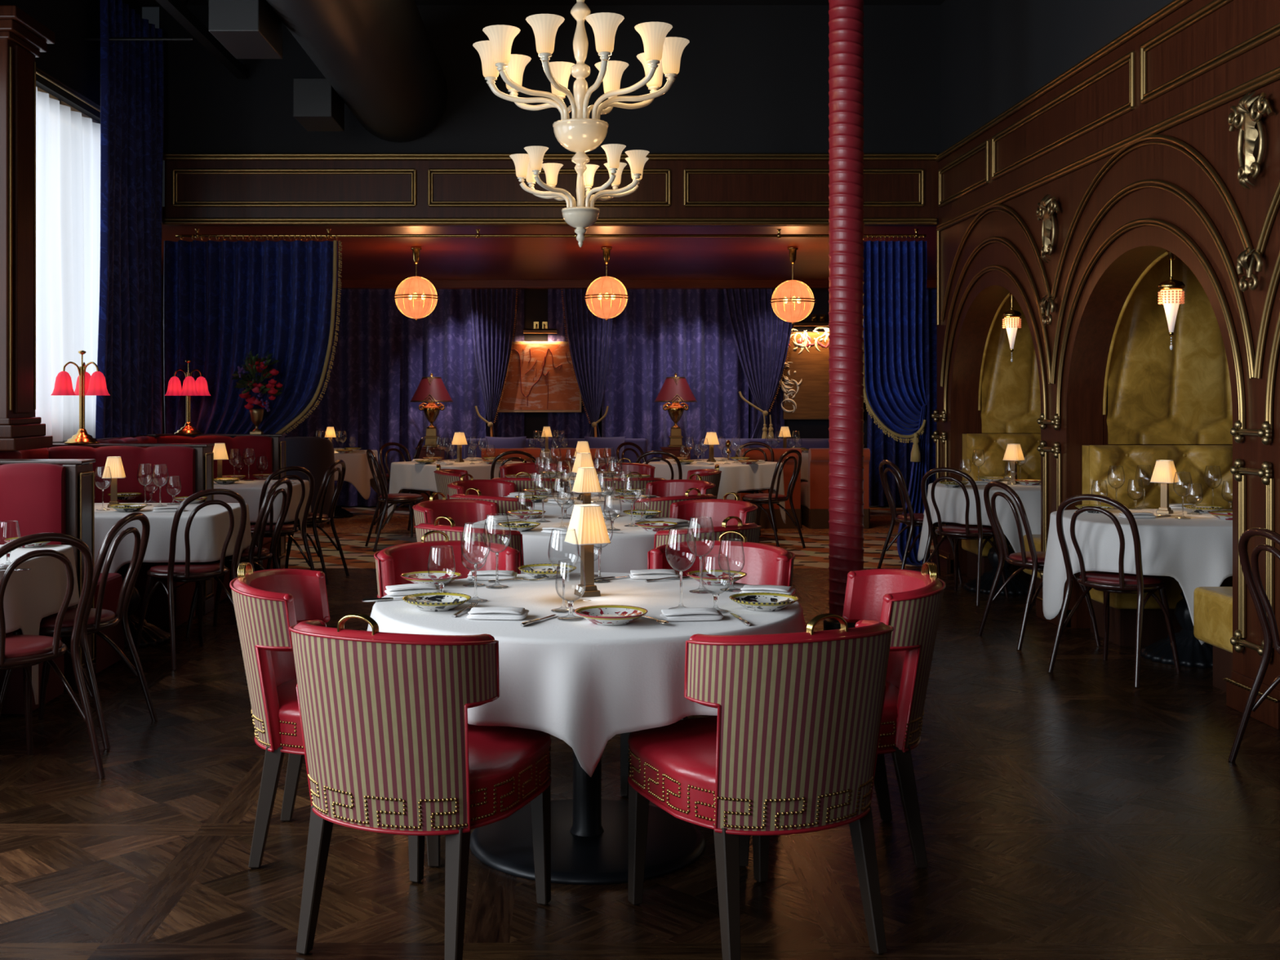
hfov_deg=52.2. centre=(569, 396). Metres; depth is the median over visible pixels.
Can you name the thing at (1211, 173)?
trim
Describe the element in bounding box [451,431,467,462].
table lamp
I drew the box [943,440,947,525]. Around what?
trim
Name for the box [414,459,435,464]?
plate
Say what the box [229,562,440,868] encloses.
barrel chair
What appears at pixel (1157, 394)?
arch panel
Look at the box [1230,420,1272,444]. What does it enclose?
mount
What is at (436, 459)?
plate
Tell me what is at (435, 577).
plate
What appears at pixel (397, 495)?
seat cushion
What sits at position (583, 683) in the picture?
tablecloth
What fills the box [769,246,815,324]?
pendant lamp
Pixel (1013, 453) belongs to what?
table lamp
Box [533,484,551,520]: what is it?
wine glass
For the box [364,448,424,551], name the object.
bentwood chair
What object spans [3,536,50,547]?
plate
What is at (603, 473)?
plate
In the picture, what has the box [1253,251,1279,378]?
trim
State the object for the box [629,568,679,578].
folded napkin
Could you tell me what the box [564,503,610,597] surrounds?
table lamp
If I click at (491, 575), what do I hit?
folded napkin
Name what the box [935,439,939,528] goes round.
pier
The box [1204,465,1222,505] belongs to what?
wine glass
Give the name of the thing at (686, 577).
fork
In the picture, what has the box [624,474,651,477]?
plate
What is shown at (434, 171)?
trim
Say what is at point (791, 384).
print
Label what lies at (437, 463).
folded napkin
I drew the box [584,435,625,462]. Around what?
throw cushion
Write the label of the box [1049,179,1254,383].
trim
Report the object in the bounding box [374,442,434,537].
bentwood chair
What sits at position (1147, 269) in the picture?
trim reveal
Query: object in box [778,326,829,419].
painting
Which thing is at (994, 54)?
wall
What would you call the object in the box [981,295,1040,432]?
arch panel
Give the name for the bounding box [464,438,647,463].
banquette
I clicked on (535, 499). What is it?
plate
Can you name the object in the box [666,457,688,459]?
plate
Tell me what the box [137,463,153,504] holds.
wine glass
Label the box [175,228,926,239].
curtain rod
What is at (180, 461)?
banquette
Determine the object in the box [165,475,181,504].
water goblet
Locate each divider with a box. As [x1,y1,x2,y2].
[0,458,95,689]
[53,443,214,614]
[146,433,286,568]
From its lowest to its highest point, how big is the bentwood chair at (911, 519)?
0.921 m
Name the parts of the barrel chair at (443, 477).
handle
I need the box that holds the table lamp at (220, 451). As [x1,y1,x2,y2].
[213,443,228,482]
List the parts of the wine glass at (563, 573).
stem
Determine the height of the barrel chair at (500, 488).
0.880 m
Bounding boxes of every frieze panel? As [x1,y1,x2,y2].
[937,139,989,208]
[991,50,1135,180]
[1139,0,1279,104]
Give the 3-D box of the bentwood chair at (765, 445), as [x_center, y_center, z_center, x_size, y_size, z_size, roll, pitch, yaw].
[1.818,0.931,13.258,0.475,0.921,0.536,0,0,25]
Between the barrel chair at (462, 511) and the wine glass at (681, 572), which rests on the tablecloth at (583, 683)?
the wine glass at (681, 572)
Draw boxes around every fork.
[451,602,478,617]
[488,576,546,582]
[644,576,690,582]
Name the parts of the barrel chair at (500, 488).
handle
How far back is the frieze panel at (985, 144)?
9.83 m
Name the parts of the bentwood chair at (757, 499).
leg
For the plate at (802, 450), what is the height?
0.034 m
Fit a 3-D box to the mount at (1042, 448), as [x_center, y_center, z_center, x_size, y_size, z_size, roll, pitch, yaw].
[2.969,0.328,8.080,0.060,0.104,0.286,0,0,0]
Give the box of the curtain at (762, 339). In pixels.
[723,288,795,438]
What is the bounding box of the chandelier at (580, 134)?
[472,0,689,247]
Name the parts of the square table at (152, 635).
plate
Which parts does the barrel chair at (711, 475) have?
backrest, handle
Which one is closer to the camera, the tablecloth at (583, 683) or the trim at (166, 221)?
the tablecloth at (583, 683)
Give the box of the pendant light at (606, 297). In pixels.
[583,246,629,320]
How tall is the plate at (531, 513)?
0.034 m
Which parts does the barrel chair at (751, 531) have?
backrest, handle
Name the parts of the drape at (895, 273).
braid trim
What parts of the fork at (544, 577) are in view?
handle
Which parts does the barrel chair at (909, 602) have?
leg, nailhead stud trim, seat, leg, backrest, leg, nailhead stud trim, handle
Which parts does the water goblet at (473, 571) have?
stem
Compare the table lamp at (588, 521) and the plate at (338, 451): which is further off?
the plate at (338, 451)
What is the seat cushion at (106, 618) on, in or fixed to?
on the bentwood chair at (97, 619)
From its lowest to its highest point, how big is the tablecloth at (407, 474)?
0.602 m
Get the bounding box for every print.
[504,348,571,408]
[778,361,801,412]
[788,335,829,347]
[790,326,829,353]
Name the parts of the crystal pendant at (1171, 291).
lamp shade, hanging rod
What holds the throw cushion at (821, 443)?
on the banquette at (778, 443)
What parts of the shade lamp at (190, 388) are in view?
lamp shade, lamp arm, lamp shade, lamp arm, lamp shade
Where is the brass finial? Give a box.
[725,440,731,459]
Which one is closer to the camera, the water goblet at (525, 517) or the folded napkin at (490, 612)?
the folded napkin at (490, 612)
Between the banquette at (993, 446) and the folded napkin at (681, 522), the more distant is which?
the banquette at (993, 446)
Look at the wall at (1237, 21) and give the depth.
6.76 m
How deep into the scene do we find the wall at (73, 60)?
9.15 m
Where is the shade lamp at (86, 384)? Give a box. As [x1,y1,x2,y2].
[50,350,109,444]
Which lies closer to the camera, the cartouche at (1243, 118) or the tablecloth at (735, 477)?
the cartouche at (1243, 118)
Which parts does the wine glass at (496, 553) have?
stem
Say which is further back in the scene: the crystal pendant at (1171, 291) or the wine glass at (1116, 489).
the wine glass at (1116, 489)
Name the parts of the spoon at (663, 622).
handle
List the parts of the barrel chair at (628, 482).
backrest, handle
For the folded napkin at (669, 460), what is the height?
0.026 m
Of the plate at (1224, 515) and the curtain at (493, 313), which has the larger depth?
the curtain at (493, 313)
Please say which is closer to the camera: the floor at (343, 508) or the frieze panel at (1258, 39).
the frieze panel at (1258, 39)
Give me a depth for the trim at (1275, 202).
5.56 m
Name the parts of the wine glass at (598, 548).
stem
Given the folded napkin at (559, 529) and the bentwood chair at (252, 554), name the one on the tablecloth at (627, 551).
the folded napkin at (559, 529)
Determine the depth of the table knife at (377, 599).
4.07 m
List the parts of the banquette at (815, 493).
seat, backrest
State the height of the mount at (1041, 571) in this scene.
0.104 m
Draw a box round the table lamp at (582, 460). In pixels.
[571,453,594,500]
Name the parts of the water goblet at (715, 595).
stem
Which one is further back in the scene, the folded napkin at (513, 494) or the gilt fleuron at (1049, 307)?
the folded napkin at (513, 494)
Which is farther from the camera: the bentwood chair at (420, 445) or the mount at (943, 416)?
the bentwood chair at (420, 445)
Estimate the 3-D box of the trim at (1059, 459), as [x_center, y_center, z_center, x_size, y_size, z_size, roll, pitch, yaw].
[2.990,0.710,7.964,0.022,0.720,0.050,0,0,0]
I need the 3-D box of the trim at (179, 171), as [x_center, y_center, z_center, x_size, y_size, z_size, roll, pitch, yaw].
[-2.243,-1.698,10.592,1.993,0.313,0.024,0,0,0]
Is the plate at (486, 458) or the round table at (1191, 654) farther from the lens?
the plate at (486, 458)
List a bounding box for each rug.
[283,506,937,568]
[295,515,416,533]
[760,515,899,533]
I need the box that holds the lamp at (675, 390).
[654,373,697,447]
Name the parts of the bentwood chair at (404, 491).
leg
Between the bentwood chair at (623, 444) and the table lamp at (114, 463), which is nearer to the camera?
the table lamp at (114, 463)
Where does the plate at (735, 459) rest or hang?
on the tablecloth at (735, 477)
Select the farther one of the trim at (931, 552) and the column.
the trim at (931, 552)
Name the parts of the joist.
web rod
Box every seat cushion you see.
[4,634,62,657]
[40,608,115,626]
[150,561,225,573]
[226,546,269,556]
[250,522,293,530]
[297,512,328,519]
[379,493,422,498]
[743,493,786,498]
[897,513,924,519]
[937,524,992,533]
[1008,551,1045,562]
[1079,571,1163,584]
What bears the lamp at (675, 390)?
on the chest at (677, 451)
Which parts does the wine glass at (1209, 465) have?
stem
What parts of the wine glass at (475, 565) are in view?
stem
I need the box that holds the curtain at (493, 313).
[470,288,517,436]
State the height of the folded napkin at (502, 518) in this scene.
0.026 m
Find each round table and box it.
[469,751,705,884]
[963,534,1035,595]
[1140,591,1213,668]
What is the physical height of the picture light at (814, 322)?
0.162 m
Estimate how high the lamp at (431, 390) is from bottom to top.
0.907 m
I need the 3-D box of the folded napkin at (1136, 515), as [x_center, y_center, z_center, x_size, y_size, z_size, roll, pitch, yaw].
[3.007,0.628,6.900,0.173,0.026,0.104,0,0,1]
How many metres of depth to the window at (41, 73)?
8.99 m
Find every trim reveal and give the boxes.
[977,293,1009,410]
[1102,252,1168,414]
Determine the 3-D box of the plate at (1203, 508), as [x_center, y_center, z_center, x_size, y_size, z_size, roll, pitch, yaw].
[3.508,0.625,7.209,0.209,0.034,0.209,0,0,45]
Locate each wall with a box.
[0,0,142,443]
[159,4,940,155]
[161,275,164,433]
[164,160,938,226]
[338,288,900,506]
[937,0,1279,689]
[940,0,1232,627]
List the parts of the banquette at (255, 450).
seat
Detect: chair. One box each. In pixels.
[0,512,157,749]
[0,532,105,778]
[134,488,246,670]
[185,478,293,637]
[229,466,315,592]
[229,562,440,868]
[266,459,349,584]
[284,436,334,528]
[288,613,551,959]
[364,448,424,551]
[373,530,551,795]
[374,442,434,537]
[376,436,424,518]
[412,492,499,527]
[414,515,524,565]
[433,464,468,499]
[447,474,516,497]
[448,488,533,515]
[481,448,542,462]
[490,450,537,479]
[491,471,568,493]
[499,457,566,477]
[551,448,610,475]
[593,457,655,477]
[598,471,666,494]
[616,442,646,463]
[620,530,795,797]
[627,613,893,959]
[633,488,716,517]
[635,450,682,479]
[645,474,715,497]
[653,515,761,719]
[669,492,757,528]
[686,464,721,498]
[709,562,945,868]
[734,441,777,536]
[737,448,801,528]
[742,449,805,548]
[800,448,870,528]
[877,459,962,582]
[920,467,1008,605]
[977,480,1100,650]
[1047,493,1181,687]
[1227,527,1279,762]
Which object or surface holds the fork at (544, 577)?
on the tablecloth at (583, 683)
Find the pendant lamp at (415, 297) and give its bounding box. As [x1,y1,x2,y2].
[393,246,439,320]
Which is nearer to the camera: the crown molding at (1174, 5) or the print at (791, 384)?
the crown molding at (1174, 5)
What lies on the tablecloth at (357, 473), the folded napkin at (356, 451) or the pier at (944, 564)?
the folded napkin at (356, 451)
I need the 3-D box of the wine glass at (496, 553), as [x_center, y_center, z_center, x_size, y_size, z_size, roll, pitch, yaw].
[-0.245,0.520,4.378,0.093,0.244,0.093,0,0,19]
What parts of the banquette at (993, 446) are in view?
seat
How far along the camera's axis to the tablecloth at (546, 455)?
14.78 m
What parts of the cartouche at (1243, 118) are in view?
oval frame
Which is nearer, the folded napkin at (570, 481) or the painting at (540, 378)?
the folded napkin at (570, 481)
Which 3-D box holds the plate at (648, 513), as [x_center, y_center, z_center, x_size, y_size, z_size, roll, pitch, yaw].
[0.383,0.625,6.891,0.209,0.034,0.209,0,0,-14]
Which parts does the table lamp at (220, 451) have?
lamp shade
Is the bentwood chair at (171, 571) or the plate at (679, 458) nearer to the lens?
the bentwood chair at (171, 571)
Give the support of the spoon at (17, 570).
on the tablecloth at (30, 596)
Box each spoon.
[0,568,31,571]
[640,615,669,624]
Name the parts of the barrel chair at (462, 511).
handle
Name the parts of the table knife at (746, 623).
blade, handle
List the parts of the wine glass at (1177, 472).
stem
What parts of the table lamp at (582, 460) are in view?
lamp shade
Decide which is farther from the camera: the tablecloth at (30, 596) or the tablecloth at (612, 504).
the tablecloth at (612, 504)
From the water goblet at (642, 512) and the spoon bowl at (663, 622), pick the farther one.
the water goblet at (642, 512)
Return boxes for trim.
[0,4,54,451]
[162,217,937,225]
[163,153,937,160]
[172,168,417,207]
[337,280,936,288]
[427,168,671,207]
[683,168,924,207]
[929,551,946,559]
[936,66,1279,231]
[936,231,939,324]
[939,236,1051,386]
[940,204,1051,321]
[943,264,1047,419]
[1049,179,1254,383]
[1050,134,1254,298]
[1055,217,1245,428]
[1223,677,1278,702]
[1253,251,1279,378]
[1254,180,1279,257]
[1264,311,1279,433]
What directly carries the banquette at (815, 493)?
on the rug at (878, 524)
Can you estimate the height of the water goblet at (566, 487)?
0.167 m
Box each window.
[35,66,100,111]
[35,85,100,124]
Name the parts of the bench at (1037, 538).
seat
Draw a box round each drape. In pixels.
[95,0,164,438]
[163,240,342,437]
[282,288,485,506]
[493,288,524,437]
[547,288,598,438]
[601,288,748,462]
[750,371,784,438]
[863,240,931,566]
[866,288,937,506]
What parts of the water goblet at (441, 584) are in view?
stem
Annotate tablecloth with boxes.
[0,544,79,704]
[94,502,251,573]
[213,480,311,551]
[333,449,379,499]
[367,572,806,777]
[386,458,529,524]
[470,514,701,573]
[504,492,659,515]
[541,475,621,492]
[542,450,551,463]
[642,458,786,524]
[800,452,808,482]
[917,480,1040,560]
[1042,508,1232,644]
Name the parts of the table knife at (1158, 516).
handle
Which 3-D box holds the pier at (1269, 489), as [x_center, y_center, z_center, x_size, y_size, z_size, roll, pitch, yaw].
[2.990,0.710,5.564,0.022,0.720,0.050,0,0,0]
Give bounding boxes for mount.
[931,408,946,422]
[931,430,946,444]
[1036,413,1060,430]
[1036,440,1060,458]
[1037,570,1043,577]
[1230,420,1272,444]
[1230,458,1272,484]
[1230,629,1272,662]
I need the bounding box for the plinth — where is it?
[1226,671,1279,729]
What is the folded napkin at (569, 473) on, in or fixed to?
on the tablecloth at (566, 477)
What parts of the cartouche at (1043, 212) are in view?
oval frame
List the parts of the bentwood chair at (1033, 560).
leg, leg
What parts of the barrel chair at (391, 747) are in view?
leg, handle, nailhead stud trim, backrest, leg, leg, seat, nailhead stud trim, leg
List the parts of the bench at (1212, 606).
seat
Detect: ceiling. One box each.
[137,0,945,7]
[161,206,937,279]
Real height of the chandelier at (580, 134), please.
2.298 m
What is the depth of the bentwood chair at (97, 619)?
5.32 m
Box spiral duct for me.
[208,0,447,142]
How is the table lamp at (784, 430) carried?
on the tablecloth at (804, 466)
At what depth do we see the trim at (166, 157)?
10.58 m
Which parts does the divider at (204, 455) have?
post, raised panel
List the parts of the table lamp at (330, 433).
lamp shade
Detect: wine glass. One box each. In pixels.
[94,466,111,510]
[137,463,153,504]
[153,464,168,506]
[228,451,240,481]
[460,522,490,602]
[483,514,511,588]
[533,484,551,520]
[543,457,558,496]
[547,528,578,612]
[552,478,569,524]
[555,460,570,498]
[593,457,607,496]
[594,510,613,582]
[598,472,612,518]
[607,462,622,496]
[622,475,640,526]
[665,527,696,608]
[686,517,715,593]
[1107,465,1124,509]
[1139,465,1151,507]
[1173,471,1192,519]
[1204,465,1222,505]
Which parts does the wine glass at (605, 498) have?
stem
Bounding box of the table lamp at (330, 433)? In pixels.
[324,426,336,443]
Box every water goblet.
[0,520,20,566]
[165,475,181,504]
[427,546,455,592]
[461,536,486,586]
[516,492,534,521]
[555,560,585,620]
[556,486,573,517]
[561,469,573,495]
[603,495,622,530]
[633,488,650,520]
[701,554,730,613]
[718,538,744,591]
[1127,494,1142,509]
[1185,483,1203,514]
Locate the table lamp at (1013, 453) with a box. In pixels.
[1002,444,1024,484]
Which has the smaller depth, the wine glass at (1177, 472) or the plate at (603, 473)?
the wine glass at (1177, 472)
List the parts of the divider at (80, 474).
post, raised panel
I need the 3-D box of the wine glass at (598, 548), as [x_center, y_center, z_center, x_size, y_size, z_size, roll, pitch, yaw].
[0.102,0.520,4.514,0.093,0.244,0.093,0,0,14]
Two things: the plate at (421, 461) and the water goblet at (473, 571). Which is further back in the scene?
the plate at (421, 461)
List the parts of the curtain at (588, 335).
tie cord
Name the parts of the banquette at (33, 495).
seat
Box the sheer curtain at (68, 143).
[35,86,100,441]
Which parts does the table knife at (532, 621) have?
handle, blade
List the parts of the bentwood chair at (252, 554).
leg, leg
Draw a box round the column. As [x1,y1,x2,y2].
[823,0,864,630]
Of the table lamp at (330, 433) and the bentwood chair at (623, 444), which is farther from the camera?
the table lamp at (330, 433)
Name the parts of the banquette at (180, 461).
seat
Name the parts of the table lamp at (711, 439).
lamp shade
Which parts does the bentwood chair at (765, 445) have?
leg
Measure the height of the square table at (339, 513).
0.742 m
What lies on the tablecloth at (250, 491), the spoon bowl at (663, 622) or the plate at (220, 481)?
the plate at (220, 481)
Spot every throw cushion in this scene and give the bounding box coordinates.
[485,435,526,448]
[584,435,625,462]
[713,439,750,460]
[791,439,829,448]
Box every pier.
[931,549,953,573]
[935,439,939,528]
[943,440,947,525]
[1036,591,1071,627]
[1042,452,1047,551]
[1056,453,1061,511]
[1237,475,1246,637]
[1265,478,1274,648]
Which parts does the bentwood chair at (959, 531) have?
leg, leg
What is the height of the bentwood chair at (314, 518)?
0.921 m
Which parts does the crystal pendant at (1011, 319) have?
lamp shade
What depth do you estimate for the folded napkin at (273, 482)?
9.57 m
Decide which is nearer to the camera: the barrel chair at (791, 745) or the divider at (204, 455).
the barrel chair at (791, 745)
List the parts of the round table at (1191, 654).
plate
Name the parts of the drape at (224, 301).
braid trim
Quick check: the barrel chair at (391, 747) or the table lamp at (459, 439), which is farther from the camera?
the table lamp at (459, 439)
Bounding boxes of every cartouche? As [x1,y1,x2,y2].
[1035,194,1060,262]
[1227,91,1275,189]
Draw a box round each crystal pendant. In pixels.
[1001,292,1022,362]
[1157,249,1185,350]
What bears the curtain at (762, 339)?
hanging from the ceiling at (362, 258)
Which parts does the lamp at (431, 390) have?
handle, gold braid trim, lamp shade, handle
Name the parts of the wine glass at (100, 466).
stem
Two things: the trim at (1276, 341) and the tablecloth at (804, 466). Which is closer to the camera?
the trim at (1276, 341)
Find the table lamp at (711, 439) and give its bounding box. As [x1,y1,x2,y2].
[703,431,719,462]
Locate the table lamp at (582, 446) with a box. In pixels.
[573,440,591,457]
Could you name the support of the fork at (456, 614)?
on the tablecloth at (583, 683)
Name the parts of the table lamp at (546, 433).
lamp shade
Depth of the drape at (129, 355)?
9.87 m
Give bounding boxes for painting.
[497,341,581,412]
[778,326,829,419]
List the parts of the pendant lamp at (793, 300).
silk globe, hanging rod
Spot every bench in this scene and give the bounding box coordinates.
[1022,534,1040,606]
[1193,586,1232,691]
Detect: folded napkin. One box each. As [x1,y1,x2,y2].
[152,506,185,511]
[270,480,294,484]
[350,449,364,452]
[384,583,439,595]
[411,458,427,462]
[435,462,453,464]
[466,457,482,460]
[466,569,517,580]
[466,606,528,619]
[484,515,520,522]
[507,492,534,497]
[524,473,542,477]
[541,526,568,533]
[546,498,574,504]
[566,472,577,475]
[567,480,574,483]
[591,488,613,494]
[601,510,620,517]
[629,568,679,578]
[644,494,656,497]
[660,458,675,462]
[660,607,723,621]
[663,520,690,527]
[696,462,714,464]
[713,457,728,460]
[739,584,795,595]
[965,480,989,484]
[1000,476,1010,479]
[1118,511,1156,518]
[1168,503,1195,508]
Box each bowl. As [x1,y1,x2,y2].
[555,560,585,601]
[657,620,669,624]
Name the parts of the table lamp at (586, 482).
lamp shade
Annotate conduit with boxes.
[84,37,193,40]
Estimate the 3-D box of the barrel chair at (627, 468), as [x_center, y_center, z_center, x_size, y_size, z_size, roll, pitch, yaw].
[0.396,0.960,10.663,0.564,0.880,0.719,0,0,12]
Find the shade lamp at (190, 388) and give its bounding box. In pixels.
[164,359,210,434]
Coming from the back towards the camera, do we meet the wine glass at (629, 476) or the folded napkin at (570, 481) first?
the folded napkin at (570, 481)
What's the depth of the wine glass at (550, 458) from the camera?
8.31 m
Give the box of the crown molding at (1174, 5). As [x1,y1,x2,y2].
[935,0,1191,161]
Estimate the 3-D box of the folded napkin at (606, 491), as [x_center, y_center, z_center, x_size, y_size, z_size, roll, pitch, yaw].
[0.211,0.628,8.583,0.104,0.026,0.173,0,0,-43]
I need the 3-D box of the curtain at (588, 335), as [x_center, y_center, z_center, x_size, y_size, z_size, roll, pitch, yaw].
[0.220,-0.252,16.184,0.678,2.304,0.187,0,0,2]
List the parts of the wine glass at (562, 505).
stem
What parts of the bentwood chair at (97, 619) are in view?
leg, leg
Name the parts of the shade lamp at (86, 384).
lamp shade, lamp arm, lamp shade, lamp arm, lamp shade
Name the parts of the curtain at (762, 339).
tie cord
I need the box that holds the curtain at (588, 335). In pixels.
[560,288,613,437]
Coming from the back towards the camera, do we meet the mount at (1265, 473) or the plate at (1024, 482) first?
the plate at (1024, 482)
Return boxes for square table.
[116,562,170,649]
[333,480,353,518]
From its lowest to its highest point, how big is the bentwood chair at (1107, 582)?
0.921 m
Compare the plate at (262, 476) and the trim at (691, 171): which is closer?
the plate at (262, 476)
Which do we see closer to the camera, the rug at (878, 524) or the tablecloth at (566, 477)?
the tablecloth at (566, 477)
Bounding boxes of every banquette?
[0,445,195,673]
[0,462,66,714]
[90,435,272,604]
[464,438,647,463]
[701,438,829,458]
[961,433,1040,582]
[1082,444,1232,645]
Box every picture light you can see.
[523,321,556,333]
[793,314,829,326]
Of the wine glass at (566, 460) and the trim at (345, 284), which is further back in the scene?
the trim at (345, 284)
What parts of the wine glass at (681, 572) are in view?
stem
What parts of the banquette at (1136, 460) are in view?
seat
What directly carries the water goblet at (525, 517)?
on the tablecloth at (627, 551)
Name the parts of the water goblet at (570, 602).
stem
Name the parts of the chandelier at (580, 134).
lamp shade, lamp shade, lamp shade, lamp shade, arm, lamp shade, arm, lamp shade, arm, arm, lamp shade, arm, lamp shade, arm, arm, lamp shade, arm, arm, stem, stem, lamp shade, lamp shade, arm, lamp shade, arm, arm, arm, arm, lamp shade, lamp shade, lamp shade, lamp shade, arm, arm, arm, arm, arm, lamp shade, lamp shade, lamp shade, lamp shade, lamp shade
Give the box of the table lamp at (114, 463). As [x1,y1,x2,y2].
[102,456,125,507]
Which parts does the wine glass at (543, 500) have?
stem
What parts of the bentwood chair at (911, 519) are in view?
leg, leg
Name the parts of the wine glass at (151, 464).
stem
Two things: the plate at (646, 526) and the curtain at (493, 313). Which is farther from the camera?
the curtain at (493, 313)
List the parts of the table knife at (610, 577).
handle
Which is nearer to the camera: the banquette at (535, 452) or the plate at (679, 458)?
the plate at (679, 458)
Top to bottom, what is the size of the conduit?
0.024 m
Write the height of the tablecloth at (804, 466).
0.502 m
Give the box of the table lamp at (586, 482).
[572,466,601,504]
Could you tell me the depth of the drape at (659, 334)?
16.40 m
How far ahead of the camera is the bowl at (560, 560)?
3.75 m
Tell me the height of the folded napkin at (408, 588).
0.026 m
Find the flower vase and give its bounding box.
[248,408,264,434]
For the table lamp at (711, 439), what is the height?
0.292 m
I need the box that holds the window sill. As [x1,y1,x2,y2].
[47,435,143,448]
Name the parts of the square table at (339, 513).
plate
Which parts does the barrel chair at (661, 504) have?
backrest, handle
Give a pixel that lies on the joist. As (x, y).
(179, 10)
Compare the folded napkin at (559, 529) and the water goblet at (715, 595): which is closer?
the water goblet at (715, 595)
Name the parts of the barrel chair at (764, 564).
leg, backrest, handle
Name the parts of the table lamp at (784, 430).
lamp shade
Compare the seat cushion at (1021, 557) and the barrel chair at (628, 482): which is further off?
the barrel chair at (628, 482)
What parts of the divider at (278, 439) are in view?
post, raised panel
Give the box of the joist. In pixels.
[155,0,247,79]
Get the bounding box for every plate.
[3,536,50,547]
[106,492,142,499]
[108,503,147,511]
[174,496,207,503]
[213,478,239,484]
[222,475,246,479]
[251,473,277,479]
[334,449,353,453]
[343,447,361,450]
[400,570,462,586]
[402,592,471,611]
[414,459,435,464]
[422,457,443,461]
[482,457,503,459]
[482,459,503,464]
[497,521,541,531]
[504,474,531,477]
[506,509,546,518]
[515,495,549,502]
[518,564,577,578]
[522,488,554,495]
[539,471,564,476]
[574,604,648,626]
[596,471,618,476]
[613,488,644,495]
[613,495,648,502]
[622,509,662,518]
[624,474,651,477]
[634,521,678,531]
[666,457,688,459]
[673,459,694,464]
[685,569,746,585]
[728,592,799,611]
[729,457,750,461]
[737,459,759,464]
[800,448,808,452]
[938,481,968,487]
[976,475,1004,481]
[1015,479,1040,484]
[1075,504,1115,513]
[1183,504,1224,513]
[1208,511,1232,519]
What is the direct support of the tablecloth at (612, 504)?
on the round table
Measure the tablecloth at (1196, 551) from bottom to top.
0.580 m
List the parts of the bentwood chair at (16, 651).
leg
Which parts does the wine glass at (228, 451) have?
stem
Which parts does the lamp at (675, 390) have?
handle, lamp shade, gold braid trim, handle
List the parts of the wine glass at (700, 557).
stem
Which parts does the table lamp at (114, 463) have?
lamp shade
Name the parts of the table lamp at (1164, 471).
lamp shade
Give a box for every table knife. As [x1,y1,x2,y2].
[361,597,402,602]
[520,614,555,626]
[594,575,630,581]
[729,613,750,626]
[1156,514,1182,517]
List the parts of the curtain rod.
rod, ring chain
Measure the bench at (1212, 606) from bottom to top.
0.475 m
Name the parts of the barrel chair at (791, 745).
leg, nailhead stud trim, seat, leg, leg, backrest, nailhead stud trim, handle, leg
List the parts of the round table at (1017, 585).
plate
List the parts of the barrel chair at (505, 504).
handle, backrest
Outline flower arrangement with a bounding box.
[231,351,283,412]
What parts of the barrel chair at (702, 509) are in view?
handle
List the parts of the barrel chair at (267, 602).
handle, nailhead stud trim, leg, backrest, seat, nailhead stud trim, leg, leg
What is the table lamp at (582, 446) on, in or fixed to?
on the tablecloth at (566, 477)
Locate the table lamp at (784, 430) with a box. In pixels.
[778,426,791,448]
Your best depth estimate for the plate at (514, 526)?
6.19 m
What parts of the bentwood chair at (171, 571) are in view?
leg, leg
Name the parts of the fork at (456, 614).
handle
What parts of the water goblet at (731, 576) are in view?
stem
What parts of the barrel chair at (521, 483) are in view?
handle, backrest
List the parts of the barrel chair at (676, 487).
handle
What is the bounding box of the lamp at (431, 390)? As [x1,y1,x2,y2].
[409,373,453,447]
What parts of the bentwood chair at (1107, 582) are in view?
leg, leg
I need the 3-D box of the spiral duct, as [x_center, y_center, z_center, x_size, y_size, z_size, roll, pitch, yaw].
[-1.496,-2.610,4.370,1.007,1.180,12.540,0,0,0]
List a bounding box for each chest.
[415,446,448,502]
[659,446,691,459]
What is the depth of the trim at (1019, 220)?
8.99 m
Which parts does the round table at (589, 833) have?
plate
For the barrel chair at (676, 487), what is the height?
0.880 m
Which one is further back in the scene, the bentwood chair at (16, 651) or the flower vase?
the flower vase
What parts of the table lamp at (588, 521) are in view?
lamp shade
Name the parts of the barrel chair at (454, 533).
handle, backrest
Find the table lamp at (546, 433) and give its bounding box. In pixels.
[541,426,551,451]
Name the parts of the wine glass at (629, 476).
stem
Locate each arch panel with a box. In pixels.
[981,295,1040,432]
[1106,254,1232,444]
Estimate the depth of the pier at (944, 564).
10.35 m
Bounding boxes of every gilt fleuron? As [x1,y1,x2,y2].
[1039,294,1055,325]
[1236,247,1263,292]
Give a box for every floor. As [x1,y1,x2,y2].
[0,568,1279,959]
[285,507,933,565]
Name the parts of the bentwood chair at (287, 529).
leg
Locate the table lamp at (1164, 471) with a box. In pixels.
[1150,459,1179,514]
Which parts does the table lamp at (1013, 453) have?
lamp shade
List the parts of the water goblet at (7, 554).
stem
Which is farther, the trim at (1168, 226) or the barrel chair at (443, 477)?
the barrel chair at (443, 477)
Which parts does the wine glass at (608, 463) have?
stem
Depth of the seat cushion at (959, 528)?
8.93 m
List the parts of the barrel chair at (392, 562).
handle, backrest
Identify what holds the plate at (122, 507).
on the tablecloth at (209, 528)
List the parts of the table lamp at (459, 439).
lamp shade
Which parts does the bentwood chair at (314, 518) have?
leg, leg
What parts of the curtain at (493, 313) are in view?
tie cord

